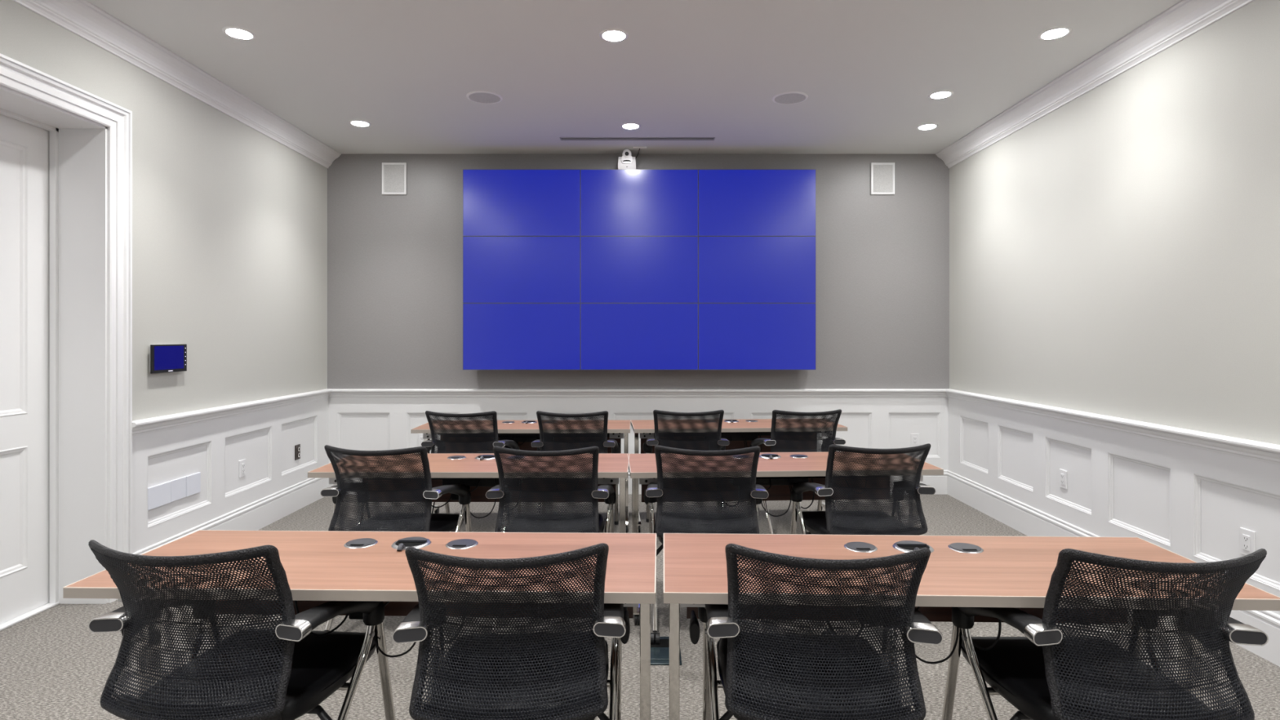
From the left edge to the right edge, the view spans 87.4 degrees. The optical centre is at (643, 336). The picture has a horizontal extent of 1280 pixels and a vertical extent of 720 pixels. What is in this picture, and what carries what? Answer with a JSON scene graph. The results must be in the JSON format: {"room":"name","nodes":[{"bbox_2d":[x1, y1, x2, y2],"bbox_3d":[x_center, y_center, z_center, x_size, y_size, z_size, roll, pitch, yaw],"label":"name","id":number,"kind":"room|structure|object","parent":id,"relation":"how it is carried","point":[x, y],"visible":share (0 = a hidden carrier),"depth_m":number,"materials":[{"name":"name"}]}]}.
{"room":"training room","nodes":[
{"label":"training room","id":0,"kind":"room"},
{"bbox_2d":[0,0,328,553],"bbox_3d":[-2.960,-0.116,1.590,0.321,3.030,8.780,0,0,0],"label":"wall","id":1,"kind":"structure","parent":0,"point":[229,220],"depth_m":4.37,"materials":[{"name":"beige paint"}]},
{"bbox_2d":[0,114,48,624],"bbox_3d":[-3.121,0.151,3.035,0.048,2.472,0.938,0,0,0],"label":"door","id":2,"kind":"structure","parent":1,"relation":"in","point":[24,146],"depth_m":3.35,"materials":[{"name":"white paint"}]},
{"bbox_2d":[0,601,59,631],"bbox_3d":[-3.083,1.393,3.035,0.057,0.011,0.946,0,0,0],"label":"trim","id":3,"kind":"structure","parent":1,"relation":"attached to","point":[4,625],"depth_m":3.34,"materials":[{"name":"white paint"}]},
{"bbox_2d":[0,84,106,604],"bbox_3d":[-2.958,0.148,3.035,0.284,2.501,0.972,0,0,0],"label":"trim","id":4,"kind":"structure","parent":1,"relation":"attached to","point":[77,144],"depth_m":3.51,"materials":[{"name":"white paint"}]},
{"bbox_2d":[0,53,132,603],"bbox_3d":[-2.800,0.087,3.035,0.040,2.624,1.218,0,0,0],"label":"trim","id":5,"kind":"structure","parent":1,"relation":"attached to","point":[15,75],"depth_m":3.55,"materials":[{"name":"white paint"}]},
{"bbox_2d":[149,344,186,373],"bbox_3d":[-2.803,0.128,3.948,0.034,0.164,0.290,0,0,0],"label":"panel","id":6,"kind":"object","parent":1,"relation":"attached to","point":[163,358],"visible":1,"depth_m":3.93,"materials":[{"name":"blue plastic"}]},
{"bbox_2d":[147,471,200,510],"bbox_3d":[-2.809,0.921,4.018,0.014,0.127,0.455,0,0,0],"label":"switch plate","id":7,"kind":"object","parent":1,"relation":"attached to","point":[165,493],"visible":1,"depth_m":4.00,"materials":[{"name":"white plastic"}]},
{"bbox_2d":[11,0,341,168],"bbox_3d":[-2.759,-1.566,1.690,0.122,0.130,8.580,0,0,0],"label":"trim","id":8,"kind":"structure","parent":1,"relation":"attached to","point":[83,19],"depth_m":3.90,"materials":[{"name":"white paint"}]},
{"bbox_2d":[132,477,329,555],"bbox_3d":[-2.802,1.293,4.810,0.036,0.212,2.340,0,0,0],"label":"baseboard","id":9,"kind":"structure","parent":1,"relation":"attached to","point":[256,515],"depth_m":4.94,"materials":[{"name":"white paint"}]},
{"bbox_2d":[131,388,331,436],"bbox_3d":[-2.788,0.506,4.810,0.064,0.082,2.340,0,0,0],"label":"trim","id":10,"kind":"structure","parent":1,"relation":"attached to","point":[140,427],"depth_m":4.39,"materials":[{"name":"white paint"}]},
{"bbox_2d":[239,458,245,477],"bbox_3d":[-2.810,0.924,4.700,0.012,0.120,0.074,0,0,0],"label":"wall outlet","id":11,"kind":"object","parent":1,"relation":"attached to","point":[242,463],"visible":1,"depth_m":4.69,"materials":[{"name":"white plastic"}]},
{"bbox_2d":[241,462,244,473],"bbox_3d":[-2.807,0.924,4.700,0.004,0.068,0.034,0,0,0],"label":"receptacle","id":12,"kind":"object","parent":11,"relation":"attached to","point":[242,464],"depth_m":4.70,"materials":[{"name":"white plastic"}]},
{"bbox_2d":[294,444,300,460],"bbox_3d":[-2.808,0.939,5.450,0.016,0.120,0.080,0,0,0],"label":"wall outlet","id":13,"kind":"object","parent":1,"relation":"attached to","point":[297,447],"visible":1,"depth_m":5.44,"materials":[{"name":"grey metal"}]},
{"bbox_2d":[87,0,1181,154],"bbox_3d":[-0.144,-1.681,1.640,6.351,0.100,9.080,0,0,0],"label":"ceiling","id":14,"kind":"structure","parent":0,"point":[868,70],"depth_m":4.00,"materials":[{"name":"white paint"}]},
{"bbox_2d":[222,26,256,39],"bbox_3d":[-2.172,-1.629,3.602,0.160,0.005,0.160,0,0,0],"label":"recessed light","id":15,"kind":"object","parent":14,"relation":"in","point":[237,33],"visible":1,"depth_m":3.59,"materials":[{"name":"white plastic"}]},
{"bbox_2d":[348,120,371,126],"bbox_3d":[-2.166,-1.629,5.122,0.160,0.005,0.160,0,0,0],"label":"recessed light","id":16,"kind":"object","parent":14,"relation":"in","point":[355,122],"visible":1,"depth_m":5.12,"materials":[{"name":"white plastic"}]},
{"bbox_2d":[466,90,502,103],"bbox_3d":[-1.081,-1.627,4.565,0.242,0.007,0.242,0,0,0],"label":"ceiling speaker","id":17,"kind":"object","parent":14,"relation":"attached to","point":[477,96],"visible":1,"depth_m":4.56,"materials":[{"name":"white plastic"}]},
{"bbox_2d":[468,93,500,102],"bbox_3d":[-1.081,-1.629,4.565,0.210,0.004,0.210,0,0,0],"label":"grille","id":18,"kind":"object","parent":17,"relation":"attached to","point":[475,97],"depth_m":4.56,"materials":[{"name":"grey metal"}]},
{"bbox_2d":[599,28,628,41],"bbox_3d":[-0.159,-1.629,3.626,0.160,0.005,0.160,0,0,0],"label":"recessed light","id":19,"kind":"object","parent":14,"relation":"in","point":[610,34],"visible":1,"depth_m":3.62,"materials":[{"name":"white plastic"}]},
{"bbox_2d":[620,122,640,129],"bbox_3d":[-0.098,-1.629,5.187,0.160,0.005,0.160,0,0,0],"label":"recessed light","id":20,"kind":"object","parent":14,"relation":"in","point":[630,126],"visible":1,"depth_m":5.18,"materials":[{"name":"white plastic"}]},
{"bbox_2d":[560,137,715,140],"bbox_3d":[-0.049,-1.628,5.518,1.272,0.006,0.072,0,0,0],"label":"ceiling vent","id":21,"kind":"object","parent":14,"relation":"in","point":[561,138],"visible":1,"depth_m":5.51,"materials":[{"name":"grey metal"}]},
{"bbox_2d":[632,146,646,159],"bbox_3d":[-0.031,-1.572,5.801,0.121,0.118,0.102,0,0,0],"label":"bracket","id":22,"kind":"object","parent":14,"relation":"attached to","point":[633,148],"visible":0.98,"depth_m":5.76,"materials":[{"name":"white plastic"}]},
{"bbox_2d":[772,91,808,104],"bbox_3d":[1.002,-1.627,4.578,0.242,0.007,0.242,0,0,0],"label":"ceiling speaker","id":23,"kind":"object","parent":14,"relation":"attached to","point":[789,97],"visible":1,"depth_m":4.57,"materials":[{"name":"white plastic"}]},
{"bbox_2d":[915,123,938,129],"bbox_3d":[2.206,-1.629,5.203,0.160,0.005,0.160,0,0,0],"label":"recessed light","id":24,"kind":"object","parent":14,"relation":"in","point":[929,126],"visible":1,"depth_m":5.20,"materials":[{"name":"white plastic"}]},
{"bbox_2d":[928,90,953,98],"bbox_3d":[2.004,-1.629,4.515,0.160,0.005,0.160,0,0,0],"label":"recessed light","id":25,"kind":"object","parent":14,"relation":"in","point":[940,94],"visible":1,"depth_m":4.50,"materials":[{"name":"white plastic"}]},
{"bbox_2d":[1037,26,1071,39],"bbox_3d":[2.211,-1.629,3.602,0.160,0.005,0.160,0,0,0],"label":"recessed light","id":26,"kind":"object","parent":14,"relation":"in","point":[1055,33],"visible":1,"depth_m":3.59,"materials":[{"name":"white plastic"}]},
{"bbox_2d":[327,154,949,470],"bbox_3d":[-0.144,-0.116,6.070,6.351,3.030,0.221,0,0,0],"label":"wall","id":27,"kind":"structure","parent":0,"point":[395,262],"depth_m":5.98,"materials":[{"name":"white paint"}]},
{"bbox_2d":[382,162,406,195],"bbox_3d":[-2.219,-1.407,5.971,0.220,0.285,0.018,0,0,0],"label":"wall speaker","id":28,"kind":"object","parent":27,"relation":"attached to","point":[393,174],"visible":1,"depth_m":5.96,"materials":[{"name":"white plastic"}]},
{"bbox_2d":[417,433,423,446],"bbox_3d":[-1.970,0.924,5.970,0.074,0.120,0.012,0,0,0],"label":"wall outlet","id":29,"kind":"object","parent":27,"relation":"attached to","point":[420,439],"visible":0.46,"depth_m":5.97,"materials":[{"name":"white plastic"}]},
{"bbox_2d":[328,388,948,398],"bbox_3d":[-0.044,0.506,5.948,5.551,0.082,0.064,0,0,0],"label":"trim","id":30,"kind":"structure","parent":27,"relation":"attached to","point":[335,393],"depth_m":5.95,"materials":[{"name":"white paint"}]},
{"bbox_2d":[329,470,947,494],"bbox_3d":[-0.044,1.293,5.962,5.551,0.212,0.036,0,0,0],"label":"baseboard","id":31,"kind":"structure","parent":27,"relation":"attached to","point":[939,482],"depth_m":5.95,"materials":[{"name":"white paint"}]},
{"bbox_2d":[870,162,894,195],"bbox_3d":[2.133,-1.407,5.971,0.214,0.285,0.018,0,0,0],"label":"wall speaker","id":32,"kind":"object","parent":27,"relation":"attached to","point":[882,174],"visible":1,"depth_m":5.96,"materials":[{"name":"white plastic"}]},
{"bbox_2d":[873,164,892,192],"bbox_3d":[2.133,-1.407,5.968,0.174,0.245,0.005,0,0,0],"label":"grille","id":33,"kind":"object","parent":32,"relation":"attached to","point":[882,174],"depth_m":5.96,"materials":[{"name":"white metal"}]},
{"bbox_2d":[911,433,919,447],"bbox_3d":[2.420,0.924,5.970,0.074,0.120,0.012,0,0,0],"label":"wall outlet","id":34,"kind":"object","parent":27,"relation":"attached to","point":[914,437],"visible":0.91,"depth_m":5.97,"materials":[{"name":"white plastic"}]},
{"bbox_2d":[913,436,916,444],"bbox_3d":[2.420,0.924,5.967,0.034,0.068,0.004,0,0,0],"label":"receptacle","id":35,"kind":"object","parent":34,"relation":"attached to","point":[914,437],"depth_m":5.96,"materials":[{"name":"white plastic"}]},
{"bbox_3d":[-0.035,-0.570,5.931,2.859,1.518,0.098,0,0,0],"label":"display mount","id":36,"kind":"object","parent":27,"relation":"attached to","visible":0},
{"bbox_2d":[462,302,580,369],"bbox_3d":[-1.054,-0.001,5.840,1.017,0.577,0.081,0,0,0],"label":"display","id":37,"kind":"object","parent":36,"relation":"attached to","point":[496,335],"visible":0.97,"depth_m":5.80,"materials":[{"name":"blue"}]},
{"bbox_2d":[462,236,580,302],"bbox_3d":[-1.054,-0.580,5.840,1.017,0.577,0.081,0,0,0],"label":"display","id":38,"kind":"object","parent":36,"relation":"attached to","point":[496,269],"visible":0.96,"depth_m":5.80,"materials":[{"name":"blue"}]},
{"bbox_2d":[462,169,580,236],"bbox_3d":[-1.054,-1.159,5.840,1.017,0.577,0.081,0,0,0],"label":"display","id":39,"kind":"object","parent":36,"relation":"attached to","point":[496,202],"visible":0.96,"depth_m":5.80,"materials":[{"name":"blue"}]},
{"bbox_2d":[580,302,697,369],"bbox_3d":[-0.035,-0.001,5.840,1.017,0.577,0.081,0,0,0],"label":"display","id":40,"kind":"object","parent":36,"relation":"attached to","point":[614,335],"visible":1,"depth_m":5.80,"materials":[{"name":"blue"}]},
{"bbox_2d":[580,236,697,302],"bbox_3d":[-0.035,-0.580,5.840,1.017,0.577,0.081,0,0,0],"label":"display","id":41,"kind":"object","parent":36,"relation":"attached to","point":[614,269],"visible":0.97,"depth_m":5.80,"materials":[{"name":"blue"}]},
{"bbox_2d":[580,169,697,236],"bbox_3d":[-0.035,-1.159,5.840,1.017,0.577,0.081,0,0,0],"label":"display","id":42,"kind":"object","parent":36,"relation":"attached to","point":[614,202],"visible":0.97,"depth_m":5.80,"materials":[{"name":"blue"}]},
{"bbox_2d":[617,149,635,169],"bbox_3d":[-0.142,-1.537,5.833,0.156,0.176,0.124,0,0,0],"label":"camera","id":43,"kind":"object","parent":42,"relation":"on","point":[626,162],"visible":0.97,"depth_m":5.79,"materials":[{"name":"white plastic"}]},
{"bbox_2d":[697,302,816,369],"bbox_3d":[0.985,-0.001,5.840,1.017,0.577,0.081,0,0,0],"label":"display","id":44,"kind":"object","parent":36,"relation":"attached to","point":[731,335],"visible":0.97,"depth_m":5.80,"materials":[{"name":"blue glass"}]},
{"bbox_2d":[697,236,816,303],"bbox_3d":[0.985,-0.580,5.840,1.017,0.577,0.081,0,0,0],"label":"display","id":45,"kind":"object","parent":36,"relation":"attached to","point":[731,269],"visible":0.96,"depth_m":5.80,"materials":[{"name":"blue glass"}]},
{"bbox_2d":[697,169,816,236],"bbox_3d":[0.985,-1.159,5.840,1.017,0.577,0.081,0,0,0],"label":"display","id":46,"kind":"object","parent":36,"relation":"attached to","point":[731,202],"visible":0.96,"depth_m":5.80,"materials":[{"name":"blue glass"}]},
{"bbox_2d":[0,494,1279,719],"bbox_3d":[-0.144,1.449,1.640,6.351,0.100,9.080,0,0,0],"label":"floor","id":47,"kind":"structure","parent":0,"point":[53,667],"depth_m":2.91,"materials":[{"name":"carpet"}]},
{"bbox_2d":[88,539,395,719],"bbox_3d":[-1.082,0.944,1.851,0.596,0.910,0.663,0,0,5],"label":"mesh chair","id":48,"kind":"object","parent":47,"relation":"on","point":[285,671],"visible":1,"depth_m":1.63,"materials":[{"name":"black fabric"}]},
{"bbox_2d":[62,529,656,719],"bbox_3d":[-0.741,1.019,2.002,1.557,0.760,0.564,0,0,1],"label":"table","id":49,"kind":"object","parent":47,"relation":"on","point":[320,567],"visible":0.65,"depth_m":2.01,"materials":[{"name":"brown wood"}]},
{"bbox_2d":[320,444,471,648],"bbox_3d":[-1.188,0.944,3.268,0.596,0.910,0.663,0,0,5],"label":"mesh chair","id":50,"kind":"object","parent":47,"relation":"on","point":[396,520],"visible":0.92,"depth_m":3.05,"materials":[{"name":"black fabric"}]},
{"bbox_2d":[307,453,630,533],"bbox_3d":[-0.855,1.019,3.519,1.557,0.760,0.564,0,0,0],"label":"table","id":51,"kind":"object","parent":47,"relation":"on","point":[479,471],"visible":0.41,"depth_m":3.53,"materials":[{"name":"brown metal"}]},
{"bbox_2d":[366,477,598,479],"bbox_3d":[-0.855,0.723,3.624,1.235,0.073,0.130,0,0,0],"label":"cable tray","id":52,"kind":"object","parent":51,"relation":"on","point":[366,477],"depth_m":3.56,"materials":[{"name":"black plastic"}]},
{"bbox_2d":[421,410,521,514],"bbox_3d":[-1.196,0.944,4.675,0.596,0.910,0.663,0,0,2],"label":"mesh chair","id":53,"kind":"object","parent":47,"relation":"on","point":[435,442],"visible":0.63,"depth_m":4.45,"materials":[{"name":"black fabric"}]},
{"bbox_2d":[391,542,627,719],"bbox_3d":[-0.335,0.944,1.833,0.596,0.910,0.663,0,0,-4],"label":"mesh chair","id":54,"kind":"object","parent":47,"relation":"on","point":[558,674],"visible":1,"depth_m":1.61,"materials":[{"name":"black fabric"}]},
{"bbox_2d":[410,420,631,533],"bbox_3d":[-0.875,1.019,5.026,1.557,0.760,0.564,0,0,-1],"label":"table","id":55,"kind":"object","parent":47,"relation":"on","point":[523,432],"visible":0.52,"depth_m":5.01,"materials":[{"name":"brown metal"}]},
{"bbox_2d":[449,434,609,437],"bbox_3d":[-0.876,0.723,5.131,1.235,0.073,0.130,0,0,-1],"label":"cable tray","id":56,"kind":"object","parent":55,"relation":"on","point":[499,435],"depth_m":5.07,"materials":[{"name":"black plastic"}]},
{"bbox_2d":[485,445,616,633],"bbox_3d":[-0.436,0.944,3.255,0.596,0.910,0.663,0,0,0],"label":"mesh chair","id":57,"kind":"object","parent":47,"relation":"on","point":[537,520],"visible":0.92,"depth_m":3.03,"materials":[{"name":"black fabric"}]},
{"bbox_2d":[530,410,619,524],"bbox_3d":[-0.469,0.944,4.675,0.596,0.910,0.663,0,0,0],"label":"mesh chair","id":58,"kind":"object","parent":47,"relation":"on","point":[568,419],"visible":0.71,"depth_m":4.45,"materials":[{"name":"black fabric"}]},
{"bbox_2d":[650,636,682,665],"bbox_3d":[0.080,1.393,2.980,0.170,0.011,0.260,0,0,0],"label":"box","id":59,"kind":"object","parent":47,"relation":"on","point":[659,653],"visible":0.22,"depth_m":2.94,"materials":[{"name":"grey"}]},
{"bbox_2d":[644,409,729,544],"bbox_3d":[0.304,0.944,4.746,0.596,0.910,0.663,0,0,0],"label":"mesh chair","id":60,"kind":"object","parent":47,"relation":"on","point":[687,424],"visible":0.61,"depth_m":4.52,"materials":[{"name":"black fabric"}]},
{"bbox_2d":[645,444,768,644],"bbox_3d":[0.301,0.944,3.268,0.596,0.910,0.663,0,0,3],"label":"mesh chair","id":61,"kind":"object","parent":47,"relation":"on","point":[715,522],"visible":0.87,"depth_m":3.04,"materials":[{"name":"black fabric"}]},
{"bbox_2d":[631,418,847,533],"bbox_3d":[0.694,1.019,5.086,1.557,0.760,0.564,0,0,-4],"label":"table","id":62,"kind":"object","parent":47,"relation":"on","point":[740,433],"visible":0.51,"depth_m":5.10,"materials":[{"name":"brown wood"}]},
{"bbox_2d":[653,432,811,436],"bbox_3d":[0.686,0.723,5.191,1.235,0.073,0.130,0,0,-4],"label":"cable tray","id":63,"kind":"object","parent":62,"relation":"on","point":[722,434],"depth_m":5.13,"materials":[{"name":"black plastic"}]},
{"bbox_2d":[627,452,943,625],"bbox_3d":[0.702,1.019,3.550,1.557,0.760,0.564,0,0,-3],"label":"table","id":64,"kind":"object","parent":47,"relation":"on","point":[776,472],"visible":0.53,"depth_m":3.56,"materials":[{"name":"brown wood"}]},
{"bbox_2d":[665,475,881,479],"bbox_3d":[0.696,0.723,3.655,1.235,0.073,0.130,0,0,-3],"label":"cable tray","id":65,"kind":"object","parent":64,"relation":"on","point":[757,477],"depth_m":3.60,"materials":[{"name":"black plastic"}]},
{"bbox_2d":[746,408,845,533],"bbox_3d":[1.086,0.944,4.760,0.596,0.910,0.663,0,0,-4],"label":"mesh chair","id":66,"kind":"object","parent":47,"relation":"on","point":[806,417],"visible":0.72,"depth_m":4.54,"materials":[{"name":"black fabric"}]},
{"bbox_2d":[697,543,942,719],"bbox_3d":[0.450,0.944,1.828,0.596,0.910,0.663,0,0,4],"label":"mesh chair","id":67,"kind":"object","parent":47,"relation":"on","point":[765,675],"visible":1,"depth_m":1.60,"materials":[{"name":"black fabric"}]},
{"bbox_2d":[790,443,935,635],"bbox_3d":[1.070,0.944,3.315,0.596,0.910,0.663,0,0,-3],"label":"mesh chair","id":68,"kind":"object","parent":47,"relation":"on","point":[872,520],"visible":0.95,"depth_m":3.09,"materials":[{"name":"black fabric"}]},
{"bbox_2d":[663,533,1279,719],"bbox_3d":[0.838,1.019,1.963,1.557,0.760,0.564,0,0,2],"label":"table","id":69,"kind":"object","parent":47,"relation":"on","point":[960,571],"visible":0.53,"depth_m":1.96,"materials":[{"name":"brown wood"}]},
{"bbox_2d":[941,548,1268,719],"bbox_3d":[1.207,0.944,1.806,0.596,0.910,0.663,0,0,0],"label":"mesh chair","id":70,"kind":"object","parent":47,"relation":"on","point":[1045,673],"visible":1,"depth_m":1.59,"materials":[{"name":"black fabric"}]},
{"bbox_2d":[947,0,1279,615],"bbox_3d":[2.821,-0.116,1.590,0.221,3.030,8.780,0,0,0],"label":"wall","id":71,"kind":"structure","parent":0,"point":[1116,253],"depth_m":3.70,"materials":[{"name":"beige paint"}]},
{"bbox_2d":[1059,468,1066,489],"bbox_3d":[2.721,0.924,4.345,0.012,0.120,0.074,0,0,0],"label":"wall outlet","id":72,"kind":"object","parent":71,"relation":"attached to","point":[1063,473],"visible":1,"depth_m":4.33,"materials":[{"name":"white plastic"}]},
{"bbox_2d":[1060,473,1064,484],"bbox_3d":[2.718,0.924,4.345,0.004,0.068,0.034,0,0,0],"label":"receptacle","id":73,"kind":"object","parent":72,"relation":"attached to","point":[1062,475],"depth_m":4.34,"materials":[{"name":"white plastic"}]},
{"bbox_2d":[935,0,1255,168],"bbox_3d":[2.670,-1.566,1.690,0.122,0.130,8.580,0,0,0],"label":"trim","id":74,"kind":"structure","parent":71,"relation":"attached to","point":[1184,19],"depth_m":3.90,"materials":[{"name":"white paint"}]},
{"bbox_2d":[945,388,1279,465],"bbox_3d":[2.699,0.506,1.690,0.064,0.082,8.580,0,0,0],"label":"trim","id":75,"kind":"structure","parent":71,"relation":"attached to","point":[1266,452],"depth_m":3.61,"materials":[{"name":"white paint"}]},
{"bbox_2d":[946,470,1279,666],"bbox_3d":[2.713,1.293,1.690,0.036,0.212,8.580,0,0,0],"label":"baseboard","id":76,"kind":"structure","parent":71,"relation":"attached to","point":[1029,521],"depth_m":4.65,"materials":[{"name":"white paint"}]},
{"bbox_2d":[1240,527,1255,555],"bbox_3d":[2.721,0.929,3.020,0.012,0.120,0.074,0,0,0],"label":"wall outlet","id":77,"kind":"object","parent":71,"relation":"attached to","point":[1247,537],"visible":0.95,"depth_m":3.02,"materials":[{"name":"white plastic"}]},
{"bbox_2d":[1242,533,1249,551],"bbox_3d":[2.718,0.929,3.020,0.004,0.068,0.034,0,0,0],"label":"receptacle","id":78,"kind":"object","parent":77,"relation":"attached to","point":[1246,537],"depth_m":3.02,"materials":[{"name":"white plastic"}]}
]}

